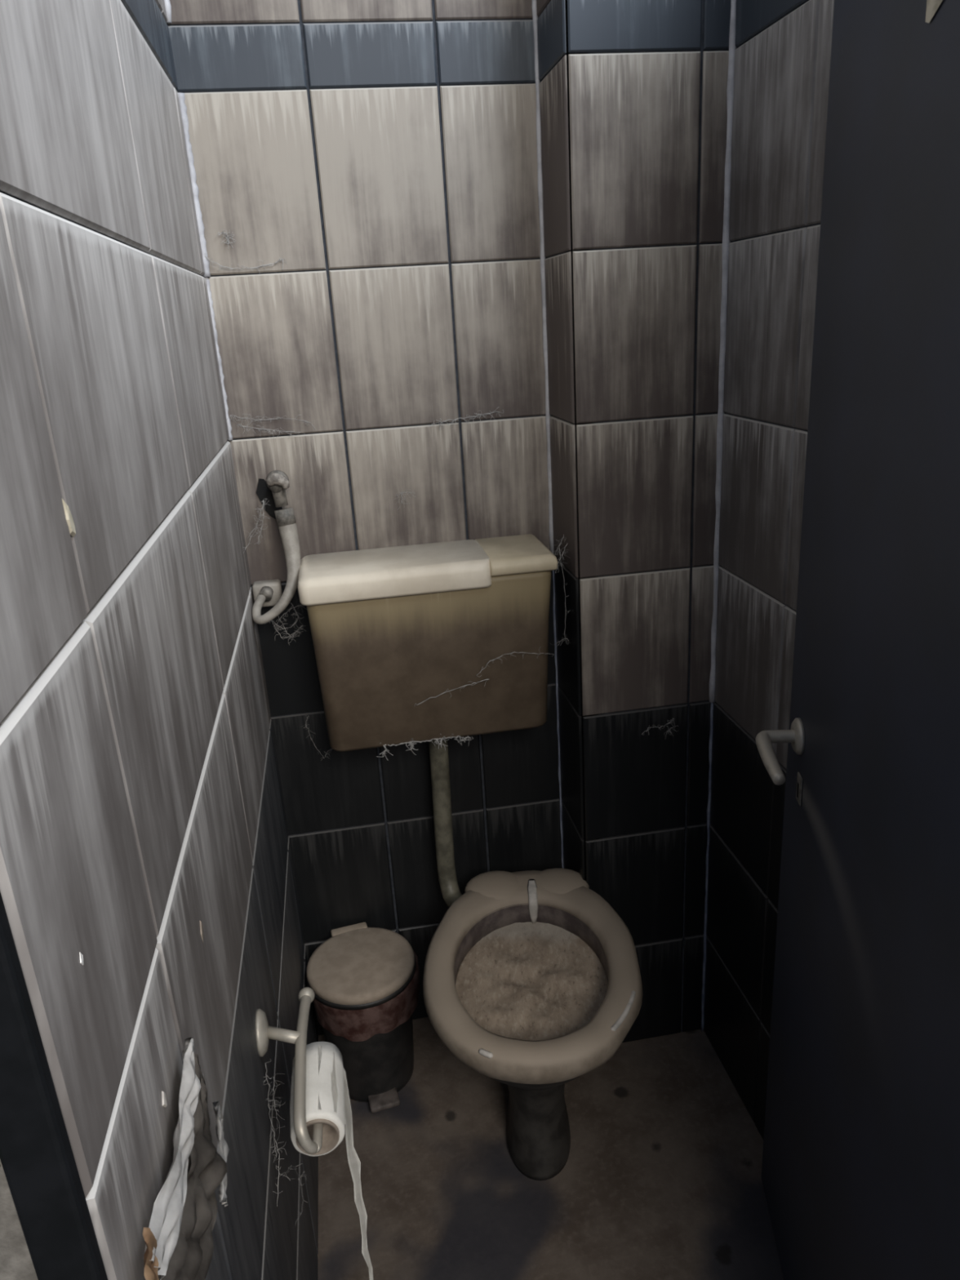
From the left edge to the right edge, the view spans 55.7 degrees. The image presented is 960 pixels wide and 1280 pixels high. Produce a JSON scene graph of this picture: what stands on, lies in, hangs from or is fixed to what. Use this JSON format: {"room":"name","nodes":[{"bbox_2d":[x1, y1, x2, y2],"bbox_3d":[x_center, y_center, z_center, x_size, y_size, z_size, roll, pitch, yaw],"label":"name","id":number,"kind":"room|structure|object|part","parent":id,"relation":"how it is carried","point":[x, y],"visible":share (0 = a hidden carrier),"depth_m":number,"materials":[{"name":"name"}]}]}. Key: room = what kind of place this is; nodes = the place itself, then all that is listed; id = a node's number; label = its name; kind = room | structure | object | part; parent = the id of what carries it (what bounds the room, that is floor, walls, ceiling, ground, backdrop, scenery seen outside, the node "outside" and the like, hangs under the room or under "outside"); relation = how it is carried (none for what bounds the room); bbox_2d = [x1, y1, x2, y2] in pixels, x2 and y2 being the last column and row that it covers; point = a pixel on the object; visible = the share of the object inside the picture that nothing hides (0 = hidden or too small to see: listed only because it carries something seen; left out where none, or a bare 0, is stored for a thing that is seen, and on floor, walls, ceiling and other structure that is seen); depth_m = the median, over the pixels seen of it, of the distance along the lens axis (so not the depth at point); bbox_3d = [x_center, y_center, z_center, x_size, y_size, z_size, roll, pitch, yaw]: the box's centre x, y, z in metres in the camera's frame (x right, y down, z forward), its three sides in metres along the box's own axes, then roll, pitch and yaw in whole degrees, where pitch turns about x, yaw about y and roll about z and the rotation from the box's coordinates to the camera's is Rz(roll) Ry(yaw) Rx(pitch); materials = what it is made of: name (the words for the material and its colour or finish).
{"room":"public restroom","nodes":[
{"label":"public restroom","id":0,"kind":"room"},
{"bbox_2d":[0,1160,38,1279],"bbox_3d":[-0.687,0.029,0.343,0.874,2.600,0.109,-6,20,-8],"label":"wall","id":1,"kind":"structure","parent":0,"point":[15,1260],"depth_m":0.46,"materials":[{"name":"paint"}]},
{"bbox_2d":[0,892,107,1279],"bbox_3d":[-0.219,0.254,0.449,0.030,2.050,0.013,-6,20,-8],"label":"trim","id":2,"kind":"structure","parent":1,"relation":"attached to","point":[37,1157],"depth_m":0.44,"materials":[{"name":"black paint"}]},
{"bbox_2d":[0,0,318,1279],"bbox_3d":[-0.334,-0.198,0.916,0.035,2.600,1.190,-6,20,-8],"label":"wall","id":3,"kind":"structure","parent":0,"point":[141,798],"depth_m":0.69,"materials":[{"name":"tile"}]},
{"bbox_2d":[62,498,75,537],"bbox_3d":[-0.253,-0.076,0.560,0.003,0.028,0.014,-6,20,-8],"label":"flake","id":4,"kind":"object","parent":3,"relation":"attached to","point":[68,517],"visible":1,"depth_m":0.56,"materials":[{"name":"beige paint"}]},
{"bbox_2d":[79,951,83,964],"bbox_3d":[-0.217,0.173,0.493,0.002,0.010,0.005,-6,20,-8],"label":"flake","id":5,"kind":"object","parent":3,"relation":"attached to","point":[81,954],"visible":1,"depth_m":0.49,"materials":[{"name":"white paint"}]},
{"bbox_2d":[161,1090,167,1107],"bbox_3d":[-0.219,0.319,0.631,0.002,0.015,0.010,-6,20,-8],"label":"flake","id":6,"kind":"object","parent":3,"relation":"attached to","point":[163,1094],"visible":1,"depth_m":0.63,"materials":[{"name":"white paint"}]},
{"bbox_2d":[164,0,171,22],"bbox_3d":[-0.465,-1.246,1.162,0.013,0.780,0.013,-6,20,-8],"label":"trim","id":7,"kind":"structure","parent":3,"relation":"attached to","point":[167,4],"depth_m":1.29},
{"bbox_2d":[142,1036,229,1279],"bbox_3d":[-0.194,0.384,0.619,0.023,0.170,0.202,-6,20,-8],"label":"plastic bag","id":8,"kind":"object","parent":3,"relation":"attached to","point":[178,1237],"visible":1,"depth_m":0.62,"materials":[{"name":"white plastic"}]},
{"bbox_2d":[142,1227,159,1279],"bbox_3d":[-0.186,0.356,0.516,0.005,0.050,0.026,-6,20,-8],"label":"print","id":9,"kind":"object","parent":8,"relation":"attached to","point":[151,1235],"depth_m":0.51},
{"bbox_2d":[177,92,210,276],"bbox_3d":[-0.430,-0.679,1.364,0.014,0.250,0.014,1,20,14],"label":"trim","id":10,"kind":"structure","parent":3,"relation":"attached to","point":[181,95],"depth_m":1.36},
{"bbox_2d":[199,920,203,942],"bbox_3d":[-0.252,0.264,0.822,0.002,0.026,0.013,-6,20,-8],"label":"flake","id":11,"kind":"object","parent":3,"relation":"attached to","point":[201,923],"visible":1,"depth_m":0.82,"materials":[{"name":"paint"}]},
{"bbox_2d":[204,276,232,439],"bbox_3d":[-0.417,-0.446,1.448,0.010,0.251,0.010,-15,23,-29],"label":"trim","id":12,"kind":"structure","parent":3,"relation":"attached to","point":[211,301],"depth_m":1.45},
{"bbox_2d":[263,1061,289,1205],"bbox_3d":[-0.249,0.580,1.088,0.033,0.145,0.101,-6,20,-8],"label":"cobweb","id":13,"kind":"object","parent":3,"relation":"attached to","point":[274,1104],"visible":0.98,"depth_m":1.09,"materials":[{"name":"fabric"}]},
{"bbox_2d":[255,986,322,1154],"bbox_3d":[-0.224,0.491,1.067,0.072,0.070,0.232,-6,20,-8],"label":"toilet roll holder","id":14,"kind":"object","parent":3,"relation":"attached to","point":[264,1033],"visible":0.91,"depth_m":1.06,"materials":[{"name":"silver metal"}]},
{"bbox_3d":[-0.237,0.474,1.089,0.048,0.015,0.014,3,21,18],"label":"arm","id":15,"kind":"part","parent":14,"relation":"part of","materials":[{"name":"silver metal"}]},
{"bbox_3d":[-0.223,0.458,1.169,0.021,0.021,0.021,-6,20,-8],"label":"knob","id":16,"kind":"part","parent":14,"relation":"part of","materials":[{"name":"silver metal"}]},
{"bbox_3d":[-0.201,0.499,1.067,0.028,0.051,0.219,-6,20,-8],"label":"rod","id":17,"kind":"part","parent":14,"relation":"part of","materials":[{"name":"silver metal"}]},
{"bbox_2d":[289,1041,373,1279],"bbox_3d":[-0.176,0.651,1.101,0.072,0.322,0.118,-6,20,-8],"label":"toilet roll","id":18,"kind":"object","parent":14,"relation":"on","point":[327,1095],"visible":0.77,"depth_m":1.04,"materials":[{"name":"paper"}]},
{"bbox_2d":[279,1163,306,1227],"bbox_3d":[-0.216,0.676,1.092,0.031,0.206,0.113,-17,23,-32],"label":"cobweb","id":19,"kind":"object","parent":3,"relation":"attached to","point":[301,1163],"visible":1,"depth_m":1.09,"materials":[{"name":"fabric"}]},
{"bbox_2d":[166,0,562,1035],"bbox_3d":[-0.153,-0.425,1.521,0.546,2.600,0.034,-6,20,-8],"label":"wall","id":20,"kind":"structure","parent":0,"point":[385,151],"depth_m":1.48,"materials":[{"name":"tile"}]},
{"bbox_2d":[204,229,285,275],"bbox_3d":[-0.362,-0.598,1.401,0.124,0.067,0.014,-7,20,-10],"label":"cobweb","id":21,"kind":"object","parent":20,"relation":"attached to","point":[224,229],"visible":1,"depth_m":1.40,"materials":[{"name":"fabric"}]},
{"bbox_2d":[242,500,269,550],"bbox_3d":[-0.370,-0.187,1.492,0.067,0.089,0.026,0,20,9],"label":"cobweb","id":22,"kind":"object","parent":20,"relation":"attached to","point":[262,508],"visible":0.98,"depth_m":1.49,"materials":[{"name":"fabric"}]},
{"bbox_2d":[252,578,282,607],"bbox_3d":[-0.364,-0.078,1.560,0.048,0.042,0.045,-6,20,-8],"label":"box","id":23,"kind":"object","parent":20,"relation":"attached to","point":[272,589],"visible":0.66,"depth_m":1.55,"materials":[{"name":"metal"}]},
{"bbox_2d":[226,413,316,437],"bbox_3d":[-0.340,-0.349,1.485,0.142,0.046,0.019,-6,20,-8],"label":"cobweb","id":24,"kind":"object","parent":20,"relation":"attached to","point":[242,414],"visible":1,"depth_m":1.49,"materials":[{"name":"fabric"}]},
{"bbox_2d":[256,470,289,519],"bbox_3d":[-0.342,-0.234,1.504,0.059,0.090,0.060,-6,20,-8],"label":"angle valve","id":25,"kind":"object","parent":20,"relation":"attached to","point":[273,490],"visible":1,"depth_m":1.50,"materials":[{"name":"metal"}]},
{"bbox_2d":[252,507,300,624],"bbox_3d":[-0.343,-0.123,1.511,0.091,0.181,0.077,-6,20,-8],"label":"supply hose","id":26,"kind":"object","parent":25,"relation":"attached to","point":[285,517],"visible":0.98,"depth_m":1.50,"materials":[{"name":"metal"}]},
{"bbox_2d":[264,602,306,645],"bbox_3d":[-0.340,-0.031,1.574,0.083,0.076,0.039,1,20,12],"label":"cobweb","id":27,"kind":"object","parent":20,"relation":"attached to","point":[293,636],"visible":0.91,"depth_m":1.57,"materials":[{"name":"fabric"}]},
{"bbox_2d":[303,715,333,758],"bbox_3d":[-0.297,0.181,1.682,0.063,0.092,0.013,-6,20,-8],"label":"cobweb","id":28,"kind":"object","parent":20,"relation":"attached to","point":[306,716],"visible":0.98,"depth_m":1.68,"materials":[{"name":"fabric"}]},
{"bbox_2d":[395,489,413,510],"bbox_3d":[-0.129,-0.243,1.565,0.040,0.038,0.011,-4,20,-3],"label":"cobweb","id":29,"kind":"object","parent":20,"relation":"attached to","point":[411,490],"visible":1,"depth_m":1.56,"materials":[{"name":"fabric"}]},
{"bbox_2d":[297,533,557,751],"bbox_3d":[-0.085,0.005,1.574,0.419,0.312,0.172,-6,20,-8],"label":"toilet cistern","id":30,"kind":"object","parent":20,"relation":"attached to","point":[393,629],"visible":0.99,"depth_m":1.50,"materials":[{"name":"plastic"}]},
{"bbox_3d":[-0.146,-0.116,1.521,0.310,0.042,0.172,-6,20,-8],"label":"lid","id":31,"kind":"part","parent":30,"relation":"part of","materials":[{"name":"beige ceramic"}]},
{"bbox_2d":[379,733,473,760],"bbox_3d":[-0.095,0.182,1.559,0.168,0.036,0.020,-6,20,-8],"label":"cobweb","id":32,"kind":"object","parent":30,"relation":"hanging from","point":[442,738],"visible":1,"depth_m":1.56,"materials":[{"name":"fabric"}]},
{"bbox_2d":[428,738,462,906],"bbox_3d":[-0.065,0.334,1.704,0.051,0.384,0.078,-6,20,-8],"label":"pipe","id":33,"kind":"object","parent":30,"relation":"attached to","point":[439,760],"visible":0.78,"depth_m":1.71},
{"bbox_2d":[414,647,554,705],"bbox_3d":[0.008,0.061,1.518,0.241,0.086,0.016,-6,20,-7],"label":"cobweb","id":34,"kind":"object","parent":30,"relation":"attached to","point":[540,647],"visible":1,"depth_m":1.52,"materials":[{"name":"fabric"}]},
{"bbox_2d":[431,408,503,430],"bbox_3d":[-0.023,-0.375,1.537,0.129,0.031,0.012,-6,20,-8],"label":"cobweb","id":35,"kind":"object","parent":20,"relation":"attached to","point":[471,418],"visible":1,"depth_m":1.54,"materials":[{"name":"fabric"}]},
{"bbox_2d":[531,0,553,553],"bbox_3d":[0.085,-0.911,1.375,0.012,1.616,0.012,-6,20,-8],"label":"trim","id":36,"kind":"structure","parent":20,"relation":"attached to","point":[535,16],"depth_m":1.48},
{"bbox_2d":[317,1017,783,1279],"bbox_3d":[0.443,1.376,0.321,2.800,0.050,3.630,-6,20,-8],"label":"floor","id":37,"kind":"structure","parent":0,"point":[660,1178],"depth_m":1.55,"materials":[{"name":"concrete"}]},
{"bbox_2d":[306,921,419,1113],"bbox_3d":[-0.217,0.729,1.764,0.210,0.274,0.210,5,21,22],"label":"pedal bin","id":38,"kind":"object","parent":37,"relation":"on","point":[364,980],"visible":0.95,"depth_m":1.70,"materials":[{"name":"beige plastic"}]},
{"bbox_3d":[-0.228,0.610,1.726,0.204,0.024,0.215,-9,20,-15],"label":"lid","id":39,"kind":"part","parent":38,"relation":"part of","materials":[{"name":"beige plastic"}]},
{"bbox_2d":[422,867,643,1180],"bbox_3d":[0.095,0.703,1.585,0.358,0.408,0.492,-3,20,2],"label":"toilet","id":40,"kind":"object","parent":37,"relation":"on","point":[532,980],"visible":1,"depth_m":1.54,"materials":[{"name":"ceramic"}]},
{"bbox_2d":[562,0,730,1042],"bbox_3d":[0.262,-0.416,1.424,0.244,2.600,0.034,-6,20,-8],"label":"wall pier","id":41,"kind":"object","parent":37,"relation":"on","point":[647,102],"visible":0.94,"depth_m":1.44,"materials":[{"name":"tile"}]},
{"bbox_2d":[641,718,678,737],"bbox_3d":[0.319,0.160,1.607,0.066,0.037,0.016,-6,20,-8],"label":"cobweb","id":42,"kind":"object","parent":41,"relation":"attached to","point":[673,718],"visible":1,"depth_m":1.61,"materials":[{"name":"fabric"}]},
{"bbox_2d":[536,0,599,881],"bbox_3d":[0.144,-0.426,1.473,0.034,2.600,0.162,-6,20,-8],"label":"wall","id":43,"kind":"structure","parent":0,"point":[552,38],"depth_m":1.47,"materials":[{"name":"tile"}]},
{"bbox_2d":[552,569,563,868],"bbox_3d":[0.161,0.311,1.812,0.007,0.984,0.007,-6,20,-8],"label":"trim","id":44,"kind":"structure","parent":43,"relation":"attached to","point":[553,588],"depth_m":1.75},
{"bbox_2d":[555,533,569,648],"bbox_3d":[0.135,-0.080,1.550,0.040,0.193,0.041,-6,20,-8],"label":"cobweb","id":45,"kind":"object","parent":43,"relation":"attached to","point":[565,638],"visible":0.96,"depth_m":1.53,"materials":[{"name":"fabric"}]},
{"bbox_2d":[703,0,834,1139],"bbox_3d":[0.497,-0.011,1.041,0.034,2.068,1.028,-6,20,-8],"label":"wall","id":46,"kind":"structure","parent":0,"point":[783,51],"depth_m":1.34,"materials":[{"name":"tile"}]},
{"bbox_2d":[701,702,713,1031],"bbox_3d":[0.434,0.454,1.737,0.008,0.734,0.008,-15,23,-29],"label":"trim","id":47,"kind":"structure","parent":46,"relation":"attached to","point":[712,704],"depth_m":1.72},
{"bbox_2d":[709,0,736,702],"bbox_3d":[0.373,-0.528,1.386,0.014,1.356,0.014,-6,20,-8],"label":"trim","id":48,"kind":"structure","parent":46,"relation":"attached to","point":[730,89],"depth_m":1.40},
{"bbox_3d":[1.039,0.084,0.650,1.255,2.090,0.060,-6,20,-8],"label":"wall","id":49,"kind":"structure","parent":0,"visible":0},
{"bbox_2d":[755,0,959,1279],"bbox_3d":[0.372,0.071,0.873,0.096,2.018,0.680,-1,20,6],"label":"door","id":50,"kind":"structure","parent":49,"relation":"in","point":[860,1166],"depth_m":0.88,"materials":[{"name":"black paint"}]},
{"bbox_3d":[0.383,0.146,1.149,0.055,0.028,0.106,-1,20,6],"label":"handle","id":51,"kind":"part","parent":50,"relation":"part of","materials":[{"name":"silver metal"}]},
{"bbox_3d":[0.418,0.195,1.190,0.003,0.040,0.022,-1,20,6],"label":"keyhole plate","id":52,"kind":"part","parent":50,"relation":"part of","materials":[{"name":"metal"}]},
{"bbox_2d":[924,0,942,22],"bbox_3d":[0.348,-0.508,0.688,0.001,0.063,0.053,-1,20,6],"label":"paper scrap","id":53,"kind":"object","parent":50,"relation":"attached to","point":[932,6],"visible":1,"depth_m":0.70,"materials":[{"name":"beige paper"}]}
]}

